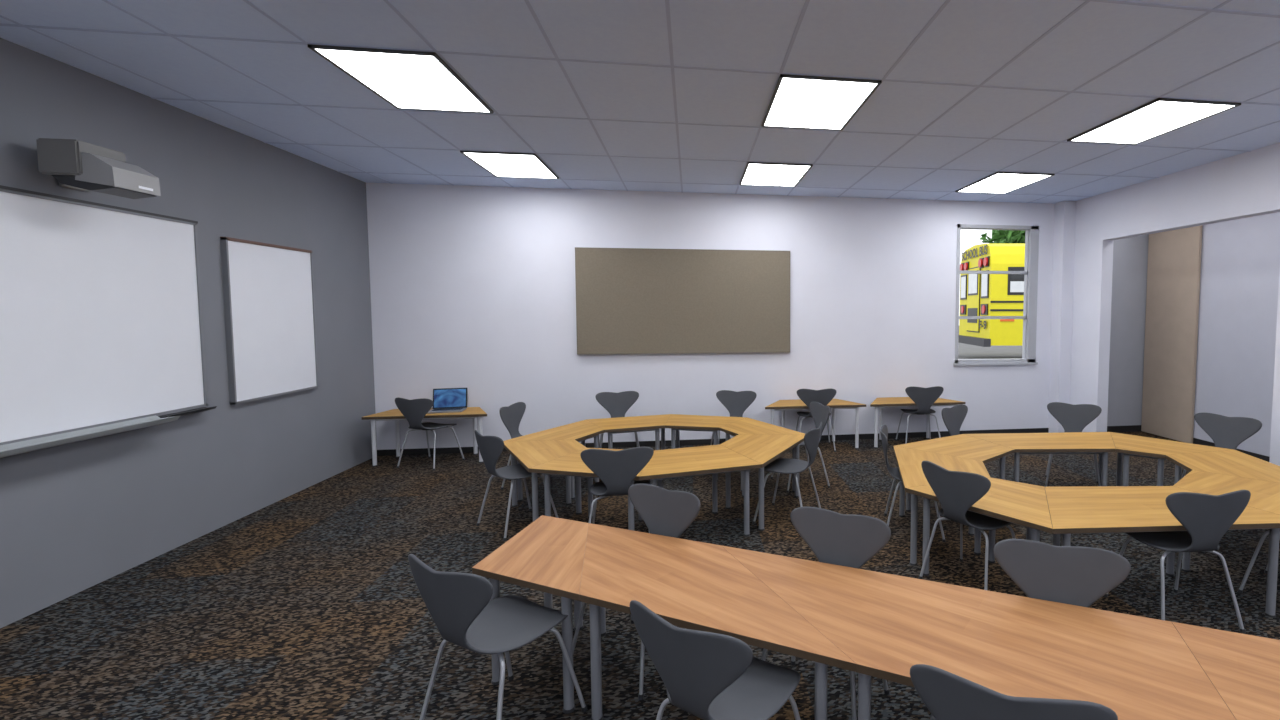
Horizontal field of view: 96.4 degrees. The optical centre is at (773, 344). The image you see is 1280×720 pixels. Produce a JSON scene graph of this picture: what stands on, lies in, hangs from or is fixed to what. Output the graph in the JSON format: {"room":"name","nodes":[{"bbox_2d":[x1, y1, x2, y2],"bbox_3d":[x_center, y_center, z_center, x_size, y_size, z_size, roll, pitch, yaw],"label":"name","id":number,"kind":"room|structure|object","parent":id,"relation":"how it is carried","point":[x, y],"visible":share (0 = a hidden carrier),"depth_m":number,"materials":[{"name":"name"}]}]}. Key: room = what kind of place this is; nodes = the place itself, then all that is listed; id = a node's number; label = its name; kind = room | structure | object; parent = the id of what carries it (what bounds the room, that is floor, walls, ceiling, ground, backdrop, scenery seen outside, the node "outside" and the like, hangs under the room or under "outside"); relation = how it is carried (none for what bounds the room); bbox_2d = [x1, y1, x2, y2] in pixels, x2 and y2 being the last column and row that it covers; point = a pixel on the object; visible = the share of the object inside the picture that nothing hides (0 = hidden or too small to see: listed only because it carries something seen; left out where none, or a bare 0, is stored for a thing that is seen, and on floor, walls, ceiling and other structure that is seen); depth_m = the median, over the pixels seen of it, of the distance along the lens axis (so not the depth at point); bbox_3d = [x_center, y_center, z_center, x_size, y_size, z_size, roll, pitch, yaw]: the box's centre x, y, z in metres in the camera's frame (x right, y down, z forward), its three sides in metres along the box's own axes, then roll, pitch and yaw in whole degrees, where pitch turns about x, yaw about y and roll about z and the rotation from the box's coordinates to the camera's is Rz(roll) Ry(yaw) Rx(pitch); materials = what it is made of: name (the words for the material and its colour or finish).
{"room":"classroom","nodes":[
{"label":"classroom","id":0,"kind":"room"},
{"bbox_2d":[0,38,376,627],"bbox_3d":[-4.025,0.018,1.472,0.150,3.192,10.478,0,3,-8],"label":"wall","id":1,"kind":"structure","parent":0,"point":[75,517],"depth_m":4.14,"materials":[{"name":"grey paint"}]},
{"bbox_2d":[36,138,160,198],"bbox_3d":[-3.990,-1.016,3.291,0.464,0.275,0.380,0,3,-8],"label":"projector","id":2,"kind":"object","parent":1,"relation":"attached to","point":[75,164],"visible":1,"depth_m":3.15,"materials":[{"name":"plastic"}]},
{"bbox_2d":[0,185,216,457],"bbox_3d":[-4.061,-0.120,2.888,0.190,1.446,2.701,0,3,-8],"label":"whiteboard","id":3,"kind":"object","parent":1,"relation":"attached to","point":[102,332],"visible":1,"depth_m":3.44,"materials":[{"name":"plastic"}]},
{"bbox_2d":[220,237,318,404],"bbox_3d":[-4.443,-0.212,4.970,0.040,1.343,1.021,0,3,-8],"label":"whiteboard","id":4,"kind":"object","parent":1,"relation":"attached to","point":[268,289],"visible":1,"depth_m":4.88,"materials":[{"name":"plastic"}]},
{"bbox_2d":[0,0,1279,203],"bbox_3d":[1.053,-1.703,2.045,10.693,0.197,10.728,0,3,-8],"label":"ceiling","id":5,"kind":"structure","parent":0,"point":[969,41],"depth_m":3.54,"materials":[{"name":"tile"}]},
{"bbox_2d":[308,44,493,113],"bbox_3d":[-2.328,-1.686,3.612,0.656,0.019,0.958,0,3,-8],"label":"ceiling light panel","id":6,"kind":"object","parent":5,"relation":"in","point":[408,80],"depth_m":3.50,"materials":[{"name":"white plastic"}]},
{"bbox_2d":[460,150,558,178],"bbox_3d":[-2.628,-1.805,5.646,0.656,0.019,0.958,0,3,-8],"label":"ceiling light panel","id":7,"kind":"object","parent":5,"relation":"in","point":[500,164],"depth_m":5.57,"materials":[{"name":"white plastic"}]},
{"bbox_2d":[0,0,1279,202],"bbox_3d":[0.420,-1.598,1.957,8.813,0.005,10.328,0,3,-8],"label":"grid","id":8,"kind":"object","parent":5,"relation":"attached to","point":[1207,10],"visible":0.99,"depth_m":3.71,"materials":[{"name":"grey metal"}]},
{"bbox_2d":[739,162,812,186],"bbox_3d":[-0.004,-1.827,6.032,0.656,0.019,0.958,0,3,-8],"label":"ceiling light panel","id":9,"kind":"object","parent":5,"relation":"in","point":[755,173],"depth_m":5.96,"materials":[{"name":"white plastic"}]},
{"bbox_2d":[761,74,881,130],"bbox_3d":[0.296,-1.709,3.997,0.656,0.019,0.958,0,3,-8],"label":"ceiling light panel","id":10,"kind":"object","parent":5,"relation":"in","point":[797,101],"depth_m":3.90,"materials":[{"name":"white plastic"}]},
{"bbox_2d":[955,172,1054,193],"bbox_3d":[2.620,-1.850,6.417,0.656,0.019,0.958,0,3,-8],"label":"ceiling light panel","id":11,"kind":"object","parent":5,"relation":"in","point":[997,182],"depth_m":6.35,"materials":[{"name":"white plastic"}]},
{"bbox_2d":[1067,98,1240,144],"bbox_3d":[2.920,-1.731,4.382,0.656,0.019,0.958,0,3,-8],"label":"ceiling light panel","id":12,"kind":"object","parent":5,"relation":"in","point":[1159,116],"depth_m":4.29,"materials":[{"name":"white plastic"}]},
{"bbox_2d":[0,431,1279,719],"bbox_3d":[1.053,1.633,2.239,10.693,0.120,10.728,0,3,-8],"label":"floor","id":13,"kind":"structure","parent":0,"point":[309,604],"depth_m":3.23,"materials":[{"name":"carpet"}]},
{"bbox_2d":[362,407,486,466],"bbox_3d":[-3.874,1.049,6.410,1.280,0.560,0.510,0,3,-8],"label":"table","id":14,"kind":"object","parent":13,"relation":"on","point":[395,415],"visible":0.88,"depth_m":6.22,"materials":[{"name":"brown wood"}]},
{"bbox_2d":[427,388,466,413],"bbox_3d":[-3.762,0.645,6.428,0.360,0.244,0.299,-1,3,-16],"label":"laptop","id":15,"kind":"object","parent":14,"relation":"on","point":[445,400],"visible":0.99,"depth_m":6.53,"materials":[{"name":"metal"}]},
{"bbox_2d":[395,397,464,469],"bbox_3d":[-3.836,0.951,6.210,0.485,0.780,0.491,1,3,12],"label":"chair","id":16,"kind":"object","parent":13,"relation":"on","point":[414,411],"visible":1,"depth_m":6.01,"materials":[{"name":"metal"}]},
{"bbox_2d":[408,554,587,719],"bbox_3d":[-1.119,1.182,2.255,0.485,0.780,0.491,2,4,27],"label":"chair","id":17,"kind":"object","parent":13,"relation":"on","point":[460,605],"visible":0.99,"depth_m":2.12,"materials":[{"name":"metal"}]},
{"bbox_2d":[475,430,557,540],"bbox_3d":[-2.055,1.055,4.431,0.485,0.780,0.491,3,4,40],"label":"chair","id":18,"kind":"object","parent":13,"relation":"on","point":[491,448],"visible":0.83,"depth_m":4.27,"materials":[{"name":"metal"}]},
{"bbox_2d":[499,402,543,489],"bbox_3d":[-2.397,0.990,5.548,0.491,0.780,0.485,0,3,4],"label":"chair","id":19,"kind":"object","parent":13,"relation":"on","point":[511,416],"visible":0.38,"depth_m":5.55,"materials":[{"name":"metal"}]},
{"bbox_2d":[472,515,588,713],"bbox_3d":[-1.149,1.266,2.682,0.476,0.560,0.986,-1,3,-16],"label":"table","id":20,"kind":"object","parent":13,"relation":"on","point":[547,556],"visible":0.8,"depth_m":2.54,"materials":[{"name":"brown wood"}]},
{"bbox_2d":[504,439,586,521],"bbox_3d":[-1.873,1.151,4.668,0.546,0.560,1.047,-2,4,-36],"label":"table","id":21,"kind":"object","parent":13,"relation":"on","point":[529,454],"visible":0.72,"depth_m":4.66,"materials":[{"name":"brown wood"}]},
{"bbox_2d":[505,420,603,500],"bbox_3d":[-1.944,1.112,5.330,0.544,0.560,1.085,1,4,22],"label":"table","id":22,"kind":"object","parent":13,"relation":"on","point":[583,430],"visible":0.44,"depth_m":5.21,"materials":[{"name":"brown wood"}]},
{"bbox_2d":[529,448,642,530],"bbox_3d":[-1.282,1.171,4.316,0.878,0.560,0.678,1,3,13],"label":"table","id":23,"kind":"object","parent":13,"relation":"on","point":[572,464],"visible":0.3,"depth_m":4.12,"materials":[{"name":"brown wood"}]},
{"bbox_2d":[580,446,653,532],"bbox_3d":[-1.107,1.079,4.022,0.485,0.780,0.491,-1,3,-11],"label":"chair","id":24,"kind":"object","parent":13,"relation":"on","point":[617,470],"visible":0.74,"depth_m":3.80,"materials":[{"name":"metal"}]},
{"bbox_2d":[596,391,639,447],"bbox_3d":[-1.742,0.948,6.270,0.485,0.780,0.491,-1,4,-18],"label":"chair","id":25,"kind":"object","parent":13,"relation":"on","point":[616,404],"visible":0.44,"depth_m":6.45,"materials":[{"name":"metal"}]},
{"bbox_2d":[586,414,670,449],"bbox_3d":[-1.462,1.084,5.804,0.897,0.560,0.611,-1,4,-20],"label":"table","id":26,"kind":"object","parent":13,"relation":"on","point":[611,426],"visible":0.56,"depth_m":5.70,"materials":[{"name":"brown wood"}]},
{"bbox_2d":[573,483,699,699],"bbox_3d":[-0.670,1.153,2.751,0.485,0.780,0.491,2,4,30],"label":"chair","id":27,"kind":"object","parent":13,"relation":"on","point":[664,512],"visible":0.29,"depth_m":2.91,"materials":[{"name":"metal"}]},
{"bbox_2d":[640,445,761,535],"bbox_3d":[-0.631,1.167,4.376,0.897,0.560,0.713,-1,4,-20],"label":"table","id":28,"kind":"object","parent":13,"relation":"on","point":[711,459],"visible":0.79,"depth_m":4.23,"materials":[{"name":"brown wood"}]},
{"bbox_2d":[665,414,746,480],"bbox_3d":[-0.784,1.081,5.859,0.878,0.560,0.593,1,3,13],"label":"table","id":29,"kind":"object","parent":13,"relation":"on","point":[677,422],"visible":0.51,"depth_m":5.76,"materials":[{"name":"brown wood"}]},
{"bbox_2d":[629,600,800,719],"bbox_3d":[-0.167,1.203,1.885,0.485,0.780,0.491,2,4,32],"label":"chair","id":30,"kind":"object","parent":13,"relation":"on","point":[705,675],"visible":1,"depth_m":1.72,"materials":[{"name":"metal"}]},
{"bbox_2d":[579,523,856,719],"bbox_3d":[-0.362,1.280,2.440,1.639,0.560,0.642,1,4,23],"label":"table","id":31,"kind":"object","parent":13,"relation":"on","point":[689,584],"visible":0.91,"depth_m":2.29,"materials":[{"name":"brown wood"}]},
{"bbox_2d":[710,390,756,444],"bbox_3d":[-0.470,0.944,6.344,0.485,0.780,0.491,1,3,10],"label":"chair","id":32,"kind":"object","parent":13,"relation":"on","point":[736,403],"visible":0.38,"depth_m":6.53,"materials":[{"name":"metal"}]},
{"bbox_2d":[719,418,804,491],"bbox_3d":[-0.191,1.103,5.473,0.518,0.560,1.047,-2,4,-36],"label":"table","id":33,"kind":"object","parent":13,"relation":"on","point":[746,425],"visible":0.48,"depth_m":5.41,"materials":[{"name":"brown wood"}]},
{"bbox_2d":[720,434,804,530],"bbox_3d":[-0.163,1.142,4.816,0.612,0.560,1.085,1,4,22],"label":"table","id":34,"kind":"object","parent":13,"relation":"on","point":[764,449],"visible":0.75,"depth_m":4.80,"materials":[{"name":"brown wood"}]},
{"bbox_2d":[753,422,821,523],"bbox_3d":[0.137,1.045,4.605,0.491,0.780,0.485,1,4,20],"label":"chair","id":35,"kind":"object","parent":13,"relation":"on","point":[811,438],"visible":0.88,"depth_m":4.51,"materials":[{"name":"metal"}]},
{"bbox_2d":[771,401,829,492],"bbox_3d":[0.274,0.991,5.532,0.491,0.780,0.485,-1,4,-19],"label":"chair","id":36,"kind":"object","parent":13,"relation":"on","point":[820,413],"visible":0.43,"depth_m":5.57,"materials":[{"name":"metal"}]},
{"bbox_2d":[765,399,865,448],"bbox_3d":[0.479,1.012,7.050,1.260,0.560,0.510,0,3,-8],"label":"table","id":37,"kind":"object","parent":13,"relation":"on","point":[781,405],"visible":0.8,"depth_m":6.91,"materials":[{"name":"brown wood"}]},
{"bbox_2d":[796,388,835,451],"bbox_3d":[0.504,0.909,6.942,0.485,0.780,0.491,0,3,-3],"label":"chair","id":38,"kind":"object","parent":13,"relation":"on","point":[824,396],"visible":0.6,"depth_m":6.71,"materials":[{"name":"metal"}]},
{"bbox_2d":[761,506,890,719],"bbox_3d":[0.211,1.173,2.398,0.485,0.780,0.491,2,4,27],"label":"chair","id":39,"kind":"object","parent":13,"relation":"on","point":[848,540],"visible":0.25,"depth_m":2.57,"materials":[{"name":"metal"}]},
{"bbox_2d":[880,424,945,541],"bbox_3d":[1.079,1.058,4.381,0.491,0.780,0.485,1,3,12],"label":"chair","id":40,"kind":"object","parent":13,"relation":"on","point":[894,472],"visible":0.46,"depth_m":4.29,"materials":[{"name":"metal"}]},
{"bbox_2d":[870,397,965,447],"bbox_3d":[1.770,1.001,7.239,1.250,0.560,0.510,0,3,-8],"label":"table","id":41,"kind":"object","parent":13,"relation":"on","point":[885,402],"visible":0.72,"depth_m":7.04,"materials":[{"name":"brown wood"}]},
{"bbox_2d":[895,386,943,443],"bbox_3d":[1.860,0.897,7.141,0.485,0.780,0.491,0,3,-3],"label":"chair","id":42,"kind":"object","parent":13,"relation":"on","point":[924,398],"visible":0.96,"depth_m":6.92,"materials":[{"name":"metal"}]},
{"bbox_2d":[893,446,989,565],"bbox_3d":[1.252,1.180,4.159,0.641,0.560,1.146,0,3,8],"label":"table","id":43,"kind":"object","parent":13,"relation":"on","point":[909,461],"visible":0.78,"depth_m":4.09,"materials":[{"name":"brown wood"}]},
{"bbox_2d":[895,434,1014,511],"bbox_3d":[1.582,1.149,4.698,0.881,0.560,0.720,-2,4,-32],"label":"table","id":44,"kind":"object","parent":13,"relation":"on","point":[961,445],"visible":0.45,"depth_m":4.70,"materials":[{"name":"brown wood"}]},
{"bbox_2d":[919,461,1015,589],"bbox_3d":[1.228,1.111,3.464,0.491,0.780,0.485,-2,4,-36],"label":"chair","id":45,"kind":"object","parent":13,"relation":"on","point":[956,492],"visible":0.81,"depth_m":3.32,"materials":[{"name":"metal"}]},
{"bbox_2d":[942,404,999,464],"bbox_3d":[1.891,1.004,5.308,0.485,0.780,0.491,-3,5,-42],"label":"chair","id":46,"kind":"object","parent":13,"relation":"on","point":[953,417],"visible":0.35,"depth_m":5.46,"materials":[{"name":"plastic"}]},
{"bbox_2d":[721,545,1235,719],"bbox_3d":[0.489,1.301,2.081,1.880,0.560,0.695,1,4,21],"label":"table","id":47,"kind":"object","parent":13,"relation":"on","point":[1136,667],"visible":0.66,"depth_m":1.93,"materials":[{"name":"brown wood"}]},
{"bbox_2d":[905,477,1052,575],"bbox_3d":[1.419,1.217,3.528,0.697,0.560,0.922,-3,4,-42],"label":"table","id":48,"kind":"object","parent":13,"relation":"on","point":[1022,504],"visible":0.73,"depth_m":3.41,"materials":[{"name":"brown wood"}]},
{"bbox_2d":[910,664,1117,719],"bbox_3d":[0.660,1.220,1.606,0.485,0.780,0.491,1,4,22],"label":"chair","id":49,"kind":"object","parent":13,"relation":"on","point":[947,695],"visible":1,"depth_m":1.39,"materials":[{"name":"plastic"}]},
{"bbox_2d":[965,432,1115,485],"bbox_3d":[2.503,1.133,4.965,1.432,0.560,0.634,0,3,-4],"label":"table","id":50,"kind":"object","parent":13,"relation":"on","point":[1101,443],"visible":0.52,"depth_m":4.84,"materials":[{"name":"brown wood"}]},
{"bbox_2d":[993,539,1130,606],"bbox_3d":[1.061,1.195,2.032,0.485,0.780,0.491,1,4,19],"label":"chair","id":51,"kind":"object","parent":13,"relation":"on","point":[1072,575],"visible":0.27,"depth_m":2.21,"materials":[{"name":"plastic"}]},
{"bbox_2d":[1044,402,1101,487],"bbox_3d":[2.926,0.996,5.453,0.485,0.780,0.491,2,4,27],"label":"chair","id":52,"kind":"object","parent":13,"relation":"on","point":[1073,418],"visible":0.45,"depth_m":5.61,"materials":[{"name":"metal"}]},
{"bbox_2d":[1045,486,1279,617],"bbox_3d":[2.162,1.228,3.341,1.432,0.560,0.690,0,3,-4],"label":"table","id":53,"kind":"object","parent":13,"relation":"on","point":[1072,509],"visible":0.7,"depth_m":3.14,"materials":[{"name":"brown wood"}]},
{"bbox_2d":[1110,432,1233,485],"bbox_3d":[3.248,1.146,4.750,0.697,0.560,0.922,-3,4,-42],"label":"table","id":54,"kind":"object","parent":13,"relation":"on","point":[1127,445],"visible":0.53,"depth_m":4.69,"materials":[{"name":"brown wood"}]},
{"bbox_2d":[1104,490,1250,632],"bbox_3d":[2.239,1.132,3.111,0.485,0.780,0.491,0,3,-6],"label":"chair","id":55,"kind":"object","parent":13,"relation":"on","point":[1206,518],"visible":0.8,"depth_m":2.90,"materials":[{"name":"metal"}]},
{"bbox_2d":[1181,413,1261,478],"bbox_3d":[3.874,1.030,4.868,0.491,0.780,0.485,-2,4,-36],"label":"chair","id":56,"kind":"object","parent":13,"relation":"on","point":[1225,432],"visible":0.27,"depth_m":4.97,"materials":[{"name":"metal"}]},
{"bbox_2d":[1166,450,1279,484],"bbox_3d":[3.388,1.182,4.122,0.697,0.560,1.146,0,3,8],"label":"table","id":57,"kind":"object","parent":13,"relation":"on","point":[1226,462],"visible":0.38,"depth_m":4.20,"materials":[{"name":"brown wood"}]},
{"bbox_2d":[1172,622,1279,719],"bbox_3d":[1.911,1.334,1.518,1.252,0.560,0.712,1,4,23],"label":"table","id":58,"kind":"object","parent":13,"relation":"on","point":[1244,669],"visible":0.91,"depth_m":1.80,"materials":[{"name":"brown wood"}]},
{"bbox_2d":[1173,470,1279,571],"bbox_3d":[3.066,1.212,3.609,0.881,0.560,0.791,-2,4,-32],"label":"table","id":59,"kind":"object","parent":13,"relation":"on","point":[1265,495],"visible":0.58,"depth_m":3.65,"materials":[{"name":"brown wood"}]},
{"bbox_2d":[1238,530,1279,593],"bbox_3d":[3.147,1.121,3.293,0.485,0.780,0.491,-2,4,-33],"label":"chair","id":60,"kind":"object","parent":13,"relation":"on","point":[1240,590],"visible":0.31,"depth_m":3.35,"materials":[{"name":"metal"}]},
{"bbox_2d":[366,183,1075,449],"bbox_3d":[0.405,-0.317,7.229,10.293,3.192,0.358,0,3,-8],"label":"wall","id":61,"kind":"structure","parent":0,"point":[473,288],"depth_m":7.03,"materials":[{"name":"white paint"}]},
{"bbox_2d":[575,247,789,354],"bbox_3d":[-1.101,-0.535,6.993,2.640,1.298,0.059,0,3,-8],"label":"board","id":62,"kind":"object","parent":61,"relation":"attached to","point":[629,300],"visible":1,"depth_m":6.96,"materials":[{"name":"fabric"}]},
{"bbox_2d":[377,428,1048,455],"bbox_3d":[-0.414,1.246,7.222,8.642,0.069,0.012,0,3,-8],"label":"baseboard","id":63,"kind":"structure","parent":61,"relation":"attached to","point":[1028,430],"depth_m":7.14,"materials":[{"name":"rubber"}]},
{"bbox_2d":[953,224,1038,365],"bbox_3d":[3.041,-0.669,7.669,1.229,1.903,0.155,0,3,-8],"label":"window","id":64,"kind":"structure","parent":61,"relation":"in","point":[1030,272],"depth_m":7.67,"materials":[{"name":"paint"}]},
{"bbox_2d":[1070,143,1279,465],"bbox_3d":[4.854,-0.053,2.701,0.150,3.192,10.328,0,3,-8],"label":"wall","id":65,"kind":"structure","parent":0,"point":[1247,184],"depth_m":6.48,"materials":[{"name":"white paint"}]},
{"bbox_2d":[1107,212,1279,456],"bbox_3d":[5.028,-0.214,6.251,1.230,3.100,3.348,0,3,-8],"label":"wall","id":66,"kind":"structure","parent":0,"point":[1240,258],"depth_m":6.73,"materials":[{"name":"paint"}]},
{"bbox_2d":[1141,225,1202,443],"bbox_3d":[5.290,-0.189,7.451,0.037,2.890,0.800,0,3,-8],"label":"door","id":67,"kind":"structure","parent":66,"relation":"in","point":[1174,256],"depth_m":7.40,"materials":[{"name":"beige laminate"}]},
{"bbox_2d":[1107,425,1269,461],"bbox_3d":[4.953,1.288,6.333,1.080,0.089,3.120,0,3,-8],"label":"baseboard","id":68,"kind":"structure","parent":66,"relation":"attached to","point":[1130,428],"depth_m":7.12,"materials":[{"name":"rubber"}]},
{"label":"outside","id":69,"kind":"structure","parent":0,"visible":0},
{"bbox_2d":[958,343,1021,358],"bbox_3d":[8.194,-0.308,30.212,65.000,0.300,42.672,0,3,-8],"label":"ground","id":70,"kind":"structure","parent":69,"point":[965,351],"depth_m":17.85,"materials":[{"name":"grey concrete"}]},
{"bbox_2d":[958,243,1024,346],"bbox_3d":[9.867,-1.133,15.152,9.160,3.100,2.460,0,3,1],"label":"bus","id":71,"kind":"object","parent":70,"relation":"on","point":[980,294],"visible":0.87,"depth_m":14.06,"materials":[{"name":"yellow metal"}]},
{"bbox_2d":[980,230,1024,243],"bbox_3d":[12.911,-3.735,27.984,5.027,6.839,4.950,0,3,-8],"label":"tree","id":72,"kind":"object","parent":70,"relation":"on","point":[998,236],"visible":0.14,"depth_m":27.22,"materials":[{"name":"green plant"}]}
]}

